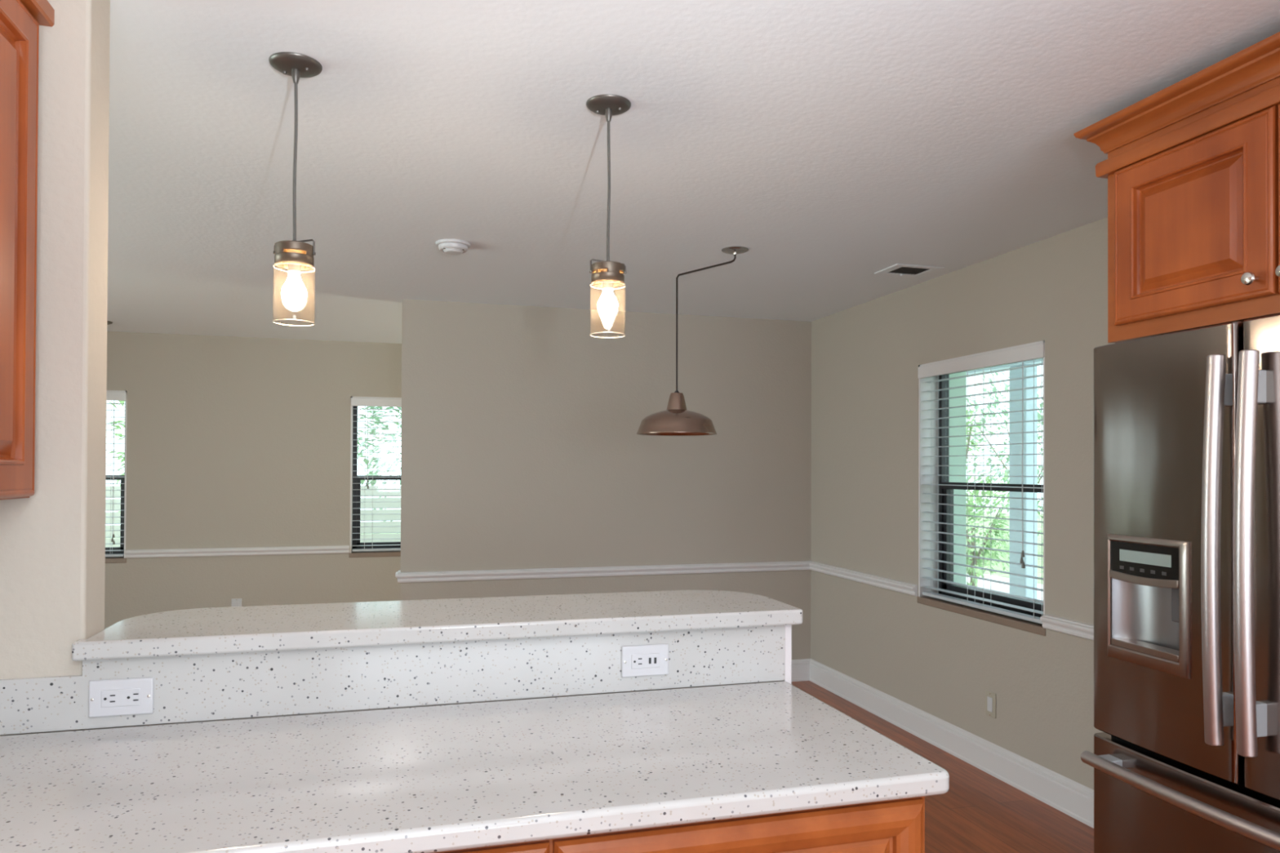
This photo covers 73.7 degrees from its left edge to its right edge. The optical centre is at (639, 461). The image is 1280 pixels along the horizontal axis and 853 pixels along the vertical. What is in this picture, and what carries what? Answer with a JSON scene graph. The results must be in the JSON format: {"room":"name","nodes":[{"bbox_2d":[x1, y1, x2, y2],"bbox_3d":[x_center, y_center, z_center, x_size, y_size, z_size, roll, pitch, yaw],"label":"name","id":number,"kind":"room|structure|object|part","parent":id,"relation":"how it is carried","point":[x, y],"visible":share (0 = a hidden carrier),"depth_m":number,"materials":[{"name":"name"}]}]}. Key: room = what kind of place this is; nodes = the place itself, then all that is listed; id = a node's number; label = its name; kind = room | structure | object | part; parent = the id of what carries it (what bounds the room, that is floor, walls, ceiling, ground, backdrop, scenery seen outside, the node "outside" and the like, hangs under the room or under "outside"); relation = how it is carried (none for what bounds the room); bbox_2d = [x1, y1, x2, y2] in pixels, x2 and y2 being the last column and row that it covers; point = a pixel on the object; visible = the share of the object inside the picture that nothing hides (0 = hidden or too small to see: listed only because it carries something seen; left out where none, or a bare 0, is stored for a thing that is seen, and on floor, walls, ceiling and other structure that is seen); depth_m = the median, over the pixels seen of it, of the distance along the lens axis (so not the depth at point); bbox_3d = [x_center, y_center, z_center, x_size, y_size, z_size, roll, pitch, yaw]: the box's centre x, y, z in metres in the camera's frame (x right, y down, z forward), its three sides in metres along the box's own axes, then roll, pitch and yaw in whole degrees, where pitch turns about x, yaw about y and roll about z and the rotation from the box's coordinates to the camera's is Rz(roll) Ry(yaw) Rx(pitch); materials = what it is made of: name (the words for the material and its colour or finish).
{"room":"kitchen","nodes":[
{"label":"kitchen","id":0,"kind":"room"},
{"bbox_2d":[104,331,401,628],"bbox_3d":[-2.838,0.261,6.811,7.170,2.440,0.265,0,-1,-16],"label":"wall","id":1,"kind":"structure","parent":0,"point":[233,442],"depth_m":6.61,"materials":[{"name":"beige paint"}]},
{"bbox_2d":[105,390,127,563],"bbox_3d":[-4.319,0.115,6.343,0.947,1.288,0.174,0,-1,-16],"label":"window","id":2,"kind":"structure","parent":1,"relation":"in","point":[123,480],"depth_m":6.45,"materials":[{"name":"white paint"}]},
{"bbox_3d":[-4.335,0.393,6.394,0.845,0.576,0.063,0,-1,-16],"label":"sash","id":3,"kind":"part","parent":2,"relation":"part of","materials":[{"name":"black metal"}]},
{"bbox_2d":[105,391,126,556],"bbox_3d":[-4.304,0.096,6.290,0.929,1.232,0.068,0,-1,-16],"label":"window blind","id":4,"kind":"object","parent":2,"relation":"attached to","point":[111,396],"visible":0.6,"depth_m":6.38,"materials":[{"name":"grey plastic"}]},
{"bbox_3d":[-3.950,0.117,6.373,0.002,1.170,0.002,0,-1,-16],"label":"ladder cord","id":5,"kind":"part","parent":4,"relation":"part of","materials":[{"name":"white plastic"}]},
{"bbox_3d":[-3.962,0.118,6.414,0.002,1.170,0.002,0,-1,-16],"label":"ladder cord","id":6,"kind":"part","parent":4,"relation":"part of","materials":[{"name":"white fabric"}]},
{"bbox_3d":[-3.927,0.050,6.370,0.007,1.005,0.007,0,-1,-16],"label":"pull cord","id":7,"kind":"part","parent":4,"relation":"part of","materials":[{"name":"white fabric"}]},
{"bbox_3d":[-4.308,0.703,6.291,0.899,0.018,0.044,0,-1,-16],"label":"rail","id":8,"kind":"part","parent":4,"relation":"part of","materials":[{"name":"grey plastic"}]},
{"bbox_3d":[-4.315,0.741,6.316,0.947,0.036,0.129,0,-1,-16],"label":"sill","id":9,"kind":"part","parent":2,"relation":"part of","materials":[{"name":"brown"}]},
{"bbox_2d":[231,598,241,606],"bbox_3d":[-3.112,1.119,6.585,0.074,0.116,0.009,0,-1,-16],"label":"wall outlet","id":10,"kind":"object","parent":1,"relation":"attached to","point":[236,602],"visible":0.44,"depth_m":6.58,"materials":[{"name":"grey plastic"}]},
{"bbox_2d":[124,545,349,558],"bbox_3d":[-3.079,0.699,6.587,1.582,0.061,0.029,0,-1,-16],"label":"trim","id":11,"kind":"structure","parent":1,"relation":"attached to","point":[133,553],"depth_m":6.57,"materials":[{"name":"white paint"}]},
{"bbox_2d":[348,396,401,557],"bbox_3d":[-1.886,0.130,7.029,0.952,1.288,0.174,0,-1,-16],"label":"window","id":12,"kind":"structure","parent":1,"relation":"in","point":[353,437],"depth_m":6.94,"materials":[{"name":"white paint"}]},
{"bbox_3d":[-1.882,0.756,7.002,0.952,0.036,0.129,0,-1,-16],"label":"sill","id":13,"kind":"part","parent":12,"relation":"part of","materials":[{"name":"brown"}]},
{"bbox_2d":[351,397,401,551],"bbox_3d":[-1.872,0.112,6.976,0.934,1.232,0.068,0,-1,-16],"label":"window blind","id":14,"kind":"object","parent":12,"relation":"attached to","point":[365,402],"visible":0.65,"depth_m":6.88,"materials":[{"name":"grey plastic"}]},
{"bbox_3d":[-2.213,0.128,6.863,0.002,1.170,0.002,0,-1,-16],"label":"ladder cord","id":15,"kind":"part","parent":14,"relation":"part of","materials":[{"name":"white fabric"}]},
{"bbox_3d":[-2.225,0.129,6.904,0.002,1.170,0.002,0,-1,-16],"label":"ladder cord","id":16,"kind":"part","parent":14,"relation":"part of","materials":[{"name":"white fabric"}]},
{"bbox_3d":[-2.189,-0.144,6.862,0.007,0.595,0.007,0,-1,-16],"label":"pull cord","id":17,"kind":"part","parent":14,"relation":"part of","materials":[{"name":"white fabric"}]},
{"bbox_3d":[-2.155,0.129,6.879,0.002,1.170,0.002,0,-1,-16],"label":"ladder cord","id":18,"kind":"part","parent":14,"relation":"part of","materials":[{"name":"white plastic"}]},
{"bbox_3d":[-1.875,0.719,6.977,0.904,0.018,0.044,0,-1,-16],"label":"rail","id":19,"kind":"part","parent":14,"relation":"part of","materials":[{"name":"grey plastic"}]},
{"bbox_3d":[-1.902,0.408,7.080,0.850,0.576,0.063,0,-1,-16],"label":"sash","id":20,"kind":"part","parent":12,"relation":"part of","materials":[{"name":"black metal"}]},
{"bbox_2d":[0,0,782,736],"bbox_3d":[-2.121,0.218,1.480,5.125,2.440,0.128,0,-1,-16],"label":"wall","id":21,"kind":"structure","parent":0,"point":[52,540],"depth_m":1.69,"materials":[{"name":"beige paint"}]},
{"bbox_2d":[0,625,784,734],"bbox_3d":[-0.566,0.464,1.845,1.915,0.139,0.010,0,-1,-16],"label":"backsplash","id":22,"kind":"structure","parent":21,"relation":"attached to","point":[226,686],"depth_m":1.84,"materials":[{"name":"white stone"}]},
{"bbox_2d":[88,677,153,717],"bbox_3d":[-1.035,0.472,1.703,0.115,0.073,0.009,0,-1,-16],"label":"wall outlet","id":23,"kind":"object","parent":22,"relation":"attached to","point":[127,696],"visible":1,"depth_m":1.70,"materials":[{"name":"grey plastic"}]},
{"bbox_2d":[103,693,138,702],"bbox_3d":[-1.034,0.472,1.700,0.061,0.014,0.002,0,-1,-16],"label":"socket","id":24,"kind":"object","parent":23,"relation":"attached to","point":[108,697],"depth_m":1.70,"materials":[{"name":"white plastic"}]},
{"bbox_2d":[621,644,668,677],"bbox_3d":[0.013,0.467,1.999,0.115,0.073,0.009,0,-1,-16],"label":"wall outlet","id":25,"kind":"object","parent":22,"relation":"attached to","point":[639,660],"visible":1,"depth_m":2.00,"materials":[{"name":"grey plastic"}]},
{"bbox_2d":[633,657,656,664],"bbox_3d":[0.012,0.467,1.995,0.055,0.014,0.002,0,-1,-16],"label":"socket","id":26,"kind":"object","parent":25,"relation":"attached to","point":[637,660],"depth_m":1.99,"materials":[{"name":"white plastic"}]},
{"bbox_2d":[71,590,802,661],"bbox_3d":[-0.405,0.378,2.061,1.569,0.037,0.394,0,-1,-16],"label":"bar","id":27,"kind":"object","parent":21,"relation":"on","point":[252,628],"visible":1,"depth_m":1.94,"materials":[{"name":"white stone"}]},
{"bbox_2d":[782,624,791,684],"bbox_3d":[0.345,0.927,2.170,0.020,1.053,0.147,0,-1,-16],"label":"trim","id":28,"kind":"structure","parent":21,"relation":"attached to","point":[788,628],"depth_m":2.10,"materials":[{"name":"white paint"}]},
{"bbox_2d":[400,298,811,659],"bbox_3d":[-0.145,0.260,5.511,2.693,2.440,0.120,0,-1,-16],"label":"wall","id":29,"kind":"structure","parent":0,"point":[522,448],"depth_m":5.42,"materials":[{"name":"beige paint"}]},
{"bbox_2d":[395,560,917,595],"bbox_3d":[0.008,0.697,4.905,2.722,0.061,1.364,0,-1,-16],"label":"trim","id":30,"kind":"structure","parent":29,"relation":"attached to","point":[906,588],"depth_m":5.35,"materials":[{"name":"white paint"}]},
{"bbox_2d":[106,0,1279,343],"bbox_3d":[-1.250,-1.075,1.886,8.205,0.160,11.495,0,-1,-16],"label":"ceiling","id":31,"kind":"structure","parent":0,"point":[839,144],"depth_m":2.64,"materials":[{"name":"white paint"}]},
{"bbox_2d":[268,52,322,326],"bbox_3d":[-0.860,-0.667,2.127,0.124,0.648,0.124,0,0,-6],"label":"pendant lamp","id":32,"kind":"object","parent":31,"relation":"hanging from","point":[294,255],"visible":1,"depth_m":2.11,"materials":[{"name":"brown metal"}]},
{"bbox_2d":[272,262,315,326],"bbox_3d":[-0.861,-0.437,2.125,0.098,0.187,0.098,0,-1,-16],"label":"glass jar","id":33,"kind":"object","parent":32,"relation":"on","point":[294,293],"depth_m":2.11,"materials":[{"name":"beige"}]},
{"bbox_3d":[-0.861,-0.429,2.125,0.060,0.087,0.060,0,0,-6],"label":"bulb","id":34,"kind":"part","parent":32,"relation":"part of","materials":[{"name":"beige glass"}]},
{"bbox_2d":[287,248,302,273],"bbox_3d":[-0.861,-0.501,2.126,0.034,0.062,0.034,0,0,-6],"label":"socket","id":35,"kind":"object","parent":32,"relation":"attached to","point":[292,268],"depth_m":2.11,"materials":[{"name":"brown metal"}]},
{"bbox_3d":[-0.860,-0.750,2.129,0.010,0.403,0.009,0,-1,17],"label":"cord","id":36,"kind":"part","parent":32,"relation":"part of","materials":[{"name":"grey plastic"}]},
{"bbox_2d":[435,239,471,254],"bbox_3d":[-0.839,-0.955,3.833,0.156,0.044,0.156,0,-1,-16],"label":"smoke detector","id":37,"kind":"object","parent":31,"relation":"attached to","point":[450,246],"visible":1,"depth_m":3.79,"materials":[{"name":"grey plastic"}]},
{"bbox_2d":[586,93,631,337],"bbox_3d":[-0.088,-0.666,2.354,0.124,0.640,0.124,0,0,-6],"label":"pendant lamp","id":38,"kind":"object","parent":31,"relation":"hanging from","point":[607,274],"visible":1,"depth_m":2.34,"materials":[{"name":"brown metal"}]},
{"bbox_2d":[601,268,613,290],"bbox_3d":[-0.088,-0.504,2.353,0.034,0.062,0.034,0,0,-6],"label":"socket","id":39,"kind":"object","parent":38,"relation":"attached to","point":[606,286],"depth_m":2.34,"materials":[{"name":"brown metal"}]},
{"bbox_2d":[590,271,625,337],"bbox_3d":[-0.089,-0.440,2.353,0.098,0.187,0.098,0,-1,-16],"label":"glass jar","id":40,"kind":"object","parent":38,"relation":"on","point":[607,304],"depth_m":2.34,"materials":[{"name":"beige"}]},
{"bbox_3d":[-0.089,-0.426,2.352,0.058,0.099,0.058,0,0,-6],"label":"bulb","id":41,"kind":"part","parent":38,"relation":"part of","materials":[{"name":"beige glass"}]},
{"bbox_3d":[-0.086,-0.749,2.354,0.010,0.395,0.008,0,-1,17],"label":"cord","id":42,"kind":"part","parent":38,"relation":"part of","materials":[{"name":"grey plastic"}]},
{"bbox_2d":[635,246,748,435],"bbox_3d":[0.243,-0.546,3.861,0.523,0.852,0.363,0,-1,-16],"label":"dome pendant lamp","id":43,"kind":"object","parent":31,"relation":"hanging from","point":[676,420],"visible":1,"depth_m":3.75,"materials":[{"name":"brown metal"}]},
{"bbox_3d":[0.165,-0.214,3.837,0.363,0.187,0.363,0,-1,-16],"label":"lamp shade","id":44,"kind":"part","parent":43,"relation":"part of","materials":[{"name":"brown metal"}]},
{"bbox_3d":[0.301,-0.632,3.878,0.289,0.650,0.009,0,-1,-16],"label":"rod","id":45,"kind":"part","parent":43,"relation":"part of","materials":[{"name":"brown metal"}]},
{"bbox_2d":[874,263,945,277],"bbox_3d":[1.359,-0.957,4.308,0.270,0.014,0.210,0,-1,-16],"label":"ceiling vent","id":46,"kind":"object","parent":31,"relation":"in","point":[898,269],"visible":1,"depth_m":4.31,"materials":[{"name":"white metal"}]},
{"bbox_2d":[791,680,1093,852],"bbox_3d":[-1.212,1.505,1.878,7.105,0.120,10.495,0,-1,-16],"label":"floor","id":47,"kind":"structure","parent":0,"point":[980,812],"depth_m":3.56,"materials":[{"name":"laminate"}]},
{"bbox_2d":[434,795,924,852],"bbox_3d":[-0.187,1.009,1.613,1.248,0.876,0.655,0,-1,-16],"label":"base cabinet","id":48,"kind":"object","parent":47,"relation":"on","point":[896,825],"visible":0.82,"depth_m":1.40,"materials":[{"name":"brown wood"}]},
{"bbox_3d":[-0.413,0.952,1.221,0.570,0.742,0.022,0,-1,-16],"label":"door","id":49,"kind":"part","parent":48,"relation":"part of","materials":[{"name":"brown wood"}]},
{"bbox_2d":[1080,314,1279,852],"bbox_3d":[1.727,0.572,2.029,0.946,1.773,0.891,0,-1,-16],"label":"refrigerator","id":50,"kind":"object","parent":47,"relation":"on","point":[1185,758],"visible":1,"depth_m":2.05,"materials":[{"name":"grey metal"}]},
{"bbox_3d":[1.288,0.254,2.178,0.009,0.084,0.219,0,0,-13],"label":"control panel","id":51,"kind":"part","parent":50,"relation":"part of","materials":[{"name":"black glass"}]},
{"bbox_3d":[1.324,0.209,2.152,0.074,1.049,0.440,0,-1,-16],"label":"door","id":52,"kind":"part","parent":50,"relation":"part of","materials":[{"name":"silver metal"}]},
{"bbox_3d":[1.302,0.793,1.903,0.063,0.037,0.830,0,-1,-16],"label":"handle","id":53,"kind":"part","parent":50,"relation":"part of","materials":[{"name":"grey metal"}]},
{"bbox_3d":[1.382,1.067,1.928,0.074,0.638,0.891,0,-1,-16],"label":"freezer drawer","id":54,"kind":"part","parent":50,"relation":"part of","materials":[{"name":"silver metal"}]},
{"bbox_3d":[1.302,0.200,1.937,0.055,0.884,0.037,0,-1,-16],"label":"handle","id":55,"kind":"part","parent":50,"relation":"part of","materials":[{"name":"grey metal"}]},
{"bbox_3d":[1.323,0.199,1.862,0.055,0.884,0.037,0,-1,-16],"label":"handle","id":56,"kind":"part","parent":50,"relation":"part of","materials":[{"name":"grey metal"}]},
{"bbox_3d":[1.447,0.206,1.718,0.074,1.049,0.440,0,-1,-16],"label":"door","id":57,"kind":"part","parent":50,"relation":"part of","materials":[{"name":"silver metal"}]},
{"bbox_3d":[-0.635,0.992,-0.306,0.622,0.876,2.870,0,-1,-16],"label":"base cabinet","id":58,"kind":"object","parent":47,"relation":"on","visible":0},
{"bbox_2d":[0,681,949,852],"bbox_3d":[-0.083,0.540,0.143,1.920,0.038,3.528,0,-1,-16],"label":"countertop","id":59,"kind":"structure","parent":58,"relation":"on","point":[460,776],"depth_m":1.45,"materials":[{"name":"white stone"}]},
{"bbox_2d":[810,217,1114,790],"bbox_3d":[2.124,0.247,2.915,0.265,2.440,10.460,0,-1,-16],"label":"wall","id":60,"kind":"structure","parent":0,"point":[866,357],"depth_m":4.30,"materials":[{"name":"beige paint"}]},
{"bbox_2d":[791,658,1093,828],"bbox_3d":[0.422,1.393,3.437,2.713,0.144,4.405,0,-1,-16],"label":"baseboard","id":61,"kind":"structure","parent":60,"relation":"attached to","point":[1066,795],"depth_m":4.22,"materials":[{"name":"white paint"}]},
{"bbox_2d":[948,371,966,584],"bbox_3d":[1.728,0.110,4.676,0.133,1.260,0.010,0,-1,-16],"label":"trim","id":62,"kind":"structure","parent":60,"relation":"attached to","point":[957,431],"depth_m":4.68,"materials":[{"name":"grey paint"}]},
{"bbox_2d":[916,340,1045,635],"bbox_3d":[1.714,0.120,4.189,0.174,1.288,0.953,0,-1,-16],"label":"window","id":63,"kind":"structure","parent":60,"relation":"in","point":[1000,619],"depth_m":4.61,"materials":[{"name":"white paint"}]},
{"bbox_2d":[917,342,1044,623],"bbox_3d":[1.661,0.102,4.175,0.068,1.232,0.935,0,-1,-16],"label":"window blind","id":64,"kind":"object","parent":63,"relation":"attached to","point":[1036,351],"visible":0.89,"depth_m":4.11,"materials":[{"name":"grey plastic"}]},
{"bbox_3d":[1.545,0.123,4.526,0.002,1.170,0.002,0,-1,-16],"label":"ladder cord","id":65,"kind":"part","parent":64,"relation":"part of","materials":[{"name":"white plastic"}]},
{"bbox_3d":[1.586,0.124,4.538,0.002,1.170,0.002,0,-1,-16],"label":"ladder cord","id":66,"kind":"part","parent":64,"relation":"part of","materials":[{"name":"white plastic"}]},
{"bbox_3d":[1.626,0.121,4.237,0.002,1.170,0.002,0,-1,-16],"label":"ladder cord","id":67,"kind":"part","parent":64,"relation":"part of","materials":[{"name":"white fabric"}]},
{"bbox_3d":[1.668,0.121,4.249,0.002,1.170,0.002,0,-1,-16],"label":"ladder cord","id":68,"kind":"part","parent":64,"relation":"part of","materials":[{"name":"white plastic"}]},
{"bbox_3d":[1.664,0.709,4.171,0.044,0.018,0.905,0,-1,-16],"label":"rail","id":69,"kind":"part","parent":64,"relation":"part of","materials":[{"name":"grey plastic"}]},
{"bbox_3d":[1.659,0.120,4.122,0.002,1.170,0.002,0,-1,-16],"label":"ladder cord","id":70,"kind":"part","parent":64,"relation":"part of","materials":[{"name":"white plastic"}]},
{"bbox_3d":[1.727,-0.019,3.850,0.007,0.865,0.007,0,-1,-16],"label":"pull cord","id":71,"kind":"part","parent":64,"relation":"part of","materials":[{"name":"white fabric"}]},
{"bbox_3d":[1.751,0.118,3.795,0.002,1.170,0.002,0,-1,-16],"label":"ladder cord","id":72,"kind":"part","parent":64,"relation":"part of","materials":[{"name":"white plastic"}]},
{"bbox_3d":[1.793,0.118,3.806,0.002,1.170,0.002,0,-1,-16],"label":"ladder cord","id":73,"kind":"part","parent":64,"relation":"part of","materials":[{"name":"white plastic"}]},
{"bbox_3d":[1.690,0.746,4.178,0.129,0.036,0.953,0,-1,-16],"label":"sill","id":74,"kind":"part","parent":63,"relation":"part of","materials":[{"name":"brown"}]},
{"bbox_3d":[1.766,0.399,4.202,0.063,0.576,0.851,0,-1,-16],"label":"sash","id":75,"kind":"part","parent":63,"relation":"part of","materials":[{"name":"black metal"}]},
{"bbox_2d":[985,689,995,718],"bbox_3d":[1.659,1.151,4.040,0.009,0.116,0.074,0,-1,-16],"label":"wall outlet","id":76,"kind":"object","parent":60,"relation":"attached to","point":[990,697],"visible":1,"depth_m":4.03,"materials":[{"name":"beige plastic"}]},
{"bbox_2d":[1040,613,1093,640],"bbox_3d":[2.031,0.686,2.694,0.029,0.061,2.092,0,-1,-16],"label":"trim","id":77,"kind":"structure","parent":60,"relation":"attached to","point":[1071,627],"depth_m":3.55,"materials":[{"name":"white paint"}]},
{"bbox_2d":[1073,31,1279,343],"bbox_3d":[1.788,-0.633,2.054,0.859,0.603,1.023,0,-1,-16],"label":"upper cabinet","id":78,"kind":"object","parent":60,"relation":"attached to","point":[1191,169],"visible":1,"depth_m":2.10,"materials":[{"name":"brown wood"}]},
{"bbox_3d":[1.789,-0.899,2.056,0.859,0.071,1.023,0,-1,-16],"label":"crown moulding","id":79,"kind":"part","parent":78,"relation":"part of","materials":[{"name":"brown wood"}]},
{"bbox_3d":[1.369,-0.587,2.134,0.024,0.424,0.446,0,-1,-16],"label":"door","id":80,"kind":"part","parent":78,"relation":"part of","materials":[{"name":"brown wood"}]},
{"bbox_3d":[1.392,-0.416,1.945,0.032,0.031,0.031,0,-1,-16],"label":"knob","id":81,"kind":"part","parent":78,"relation":"part of","materials":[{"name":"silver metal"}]},
{"bbox_3d":[1.413,-0.416,1.868,0.032,0.031,0.031,0,-1,-16],"label":"knob","id":82,"kind":"part","parent":78,"relation":"part of","materials":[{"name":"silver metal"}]},
{"bbox_3d":[1.490,-0.590,1.703,0.024,0.424,0.434,0,-1,-16],"label":"door","id":83,"kind":"part","parent":78,"relation":"part of","materials":[{"name":"brown wood"}]},
{"bbox_3d":[-0.877,0.204,-0.801,0.120,2.440,4.938,0,-1,-16],"label":"wall","id":84,"kind":"structure","parent":0,"visible":0},
{"bbox_2d":[0,0,54,500],"bbox_3d":[-1.130,-0.456,1.002,0.362,1.044,1.337,0,-1,-16],"label":"upper cabinet","id":85,"kind":"object","parent":84,"relation":"attached to","point":[20,20],"visible":1,"depth_m":1.59,"materials":[{"name":"brown wood"}]},
{"bbox_3d":[-1.023,-0.427,1.032,0.020,0.988,1.337,0,-1,-16],"label":"frame","id":86,"kind":"part","parent":85,"relation":"part of","materials":[{"name":"brown wood"}]},
{"label":"outside","id":87,"kind":"structure","parent":0,"visible":0},
{"bbox_2d":[115,513,1043,584],"bbox_3d":[0.017,1.726,7.266,48.000,0.140,38.000,0,-1,-16],"label":"lawn","id":88,"kind":"structure","parent":87,"point":[999,567],"depth_m":18.27,"materials":[{"name":"green plant"}]},
{"bbox_2d":[106,400,124,511],"bbox_3d":[-5.172,-0.019,10.389,2.302,3.364,1.836,1,-1,-41],"label":"shrub","id":89,"kind":"object","parent":88,"relation":"on","point":[120,402],"visible":0.02,"depth_m":9.85,"materials":[{"name":"green plant"}]},
{"bbox_2d":[105,485,400,546],"bbox_3d":[-3.697,0.928,8.659,9.690,1.450,0.112,0,-1,-16],"label":"fence","id":90,"kind":"object","parent":88,"relation":"on","point":[382,515],"visible":0.02,"depth_m":8.87,"materials":[{"name":"white"}]},
{"bbox_2d":[357,405,382,484],"bbox_3d":[-5.116,-0.466,12.280,2.768,4.290,2.093,0,-1,-16],"label":"shrub","id":91,"kind":"object","parent":88,"relation":"on","point":[365,460],"visible":0.02,"depth_m":12.62,"materials":[{"name":"green plant"}]},
{"bbox_2d":[357,406,401,533],"bbox_3d":[-2.829,-0.156,11.668,3.185,3.678,2.043,0,-1,-16],"label":"shrub","id":92,"kind":"object","parent":88,"relation":"on","point":[375,460],"visible":0.11,"depth_m":11.36,"materials":[{"name":"green plant"}]},
{"bbox_2d":[966,404,995,458],"bbox_3d":[4.474,0.459,12.053,0.916,2.512,0.976,0,-1,-16],"label":"shrub","id":93,"kind":"object","parent":88,"relation":"on","point":[970,428],"visible":0.2,"depth_m":11.90,"materials":[{"name":"green plant"}]},
{"bbox_3d":[4.507,0.595,12.075,0.423,2.239,0.489,0,-1,-16],"label":"stem","id":94,"kind":"part","parent":93,"relation":"part of","materials":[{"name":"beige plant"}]},
{"bbox_2d":[966,573,1043,599],"bbox_3d":[3.372,1.640,8.577,5.230,0.080,10.300,0,-1,-16],"label":"patio slab","id":95,"kind":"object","parent":88,"relation":"on","point":[987,584],"depth_m":11.22,"materials":[{"name":"white"}]},
{"bbox_2d":[1008,364,1037,599],"bbox_3d":[3.189,0.396,7.101,0.120,2.380,0.200,0,-1,-16],"label":"porch post","id":96,"kind":"object","parent":95,"relation":"on","point":[1028,460],"visible":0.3,"depth_m":7.02,"materials":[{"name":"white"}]},
{"bbox_2d":[966,466,1043,586],"bbox_3d":[3.828,0.828,9.989,1.614,1.738,1.596,0,-1,-16],"label":"shrub","id":97,"kind":"object","parent":88,"relation":"on","point":[970,561],"visible":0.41,"depth_m":9.86,"materials":[{"name":"green plant"}]},
{"bbox_3d":[3.950,1.127,10.043,0.693,1.143,0.727,0,-1,-16],"label":"stem","id":98,"kind":"part","parent":97,"relation":"part of","materials":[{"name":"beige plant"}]},
{"bbox_2d":[966,371,1043,536],"bbox_3d":[7.196,-0.212,16.113,3.561,3.944,3.465,0,-1,33],"label":"tree","id":99,"kind":"object","parent":88,"relation":"on","point":[1001,458],"visible":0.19,"depth_m":16.22,"materials":[{"name":"green plant"}]},
{"bbox_3d":[7.385,0.487,16.108,1.643,2.546,1.916,0,-1,-16],"label":"stem","id":100,"kind":"part","parent":99,"relation":"part of","materials":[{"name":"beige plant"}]},
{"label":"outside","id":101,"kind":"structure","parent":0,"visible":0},
{"bbox_2d":[966,358,1043,375],"bbox_3d":[2.982,-0.888,7.862,0.160,0.200,7.500,0,-1,-16],"label":"beam","id":102,"kind":"structure","parent":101,"point":[1037,361],"depth_m":7.25,"materials":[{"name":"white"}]}
]}

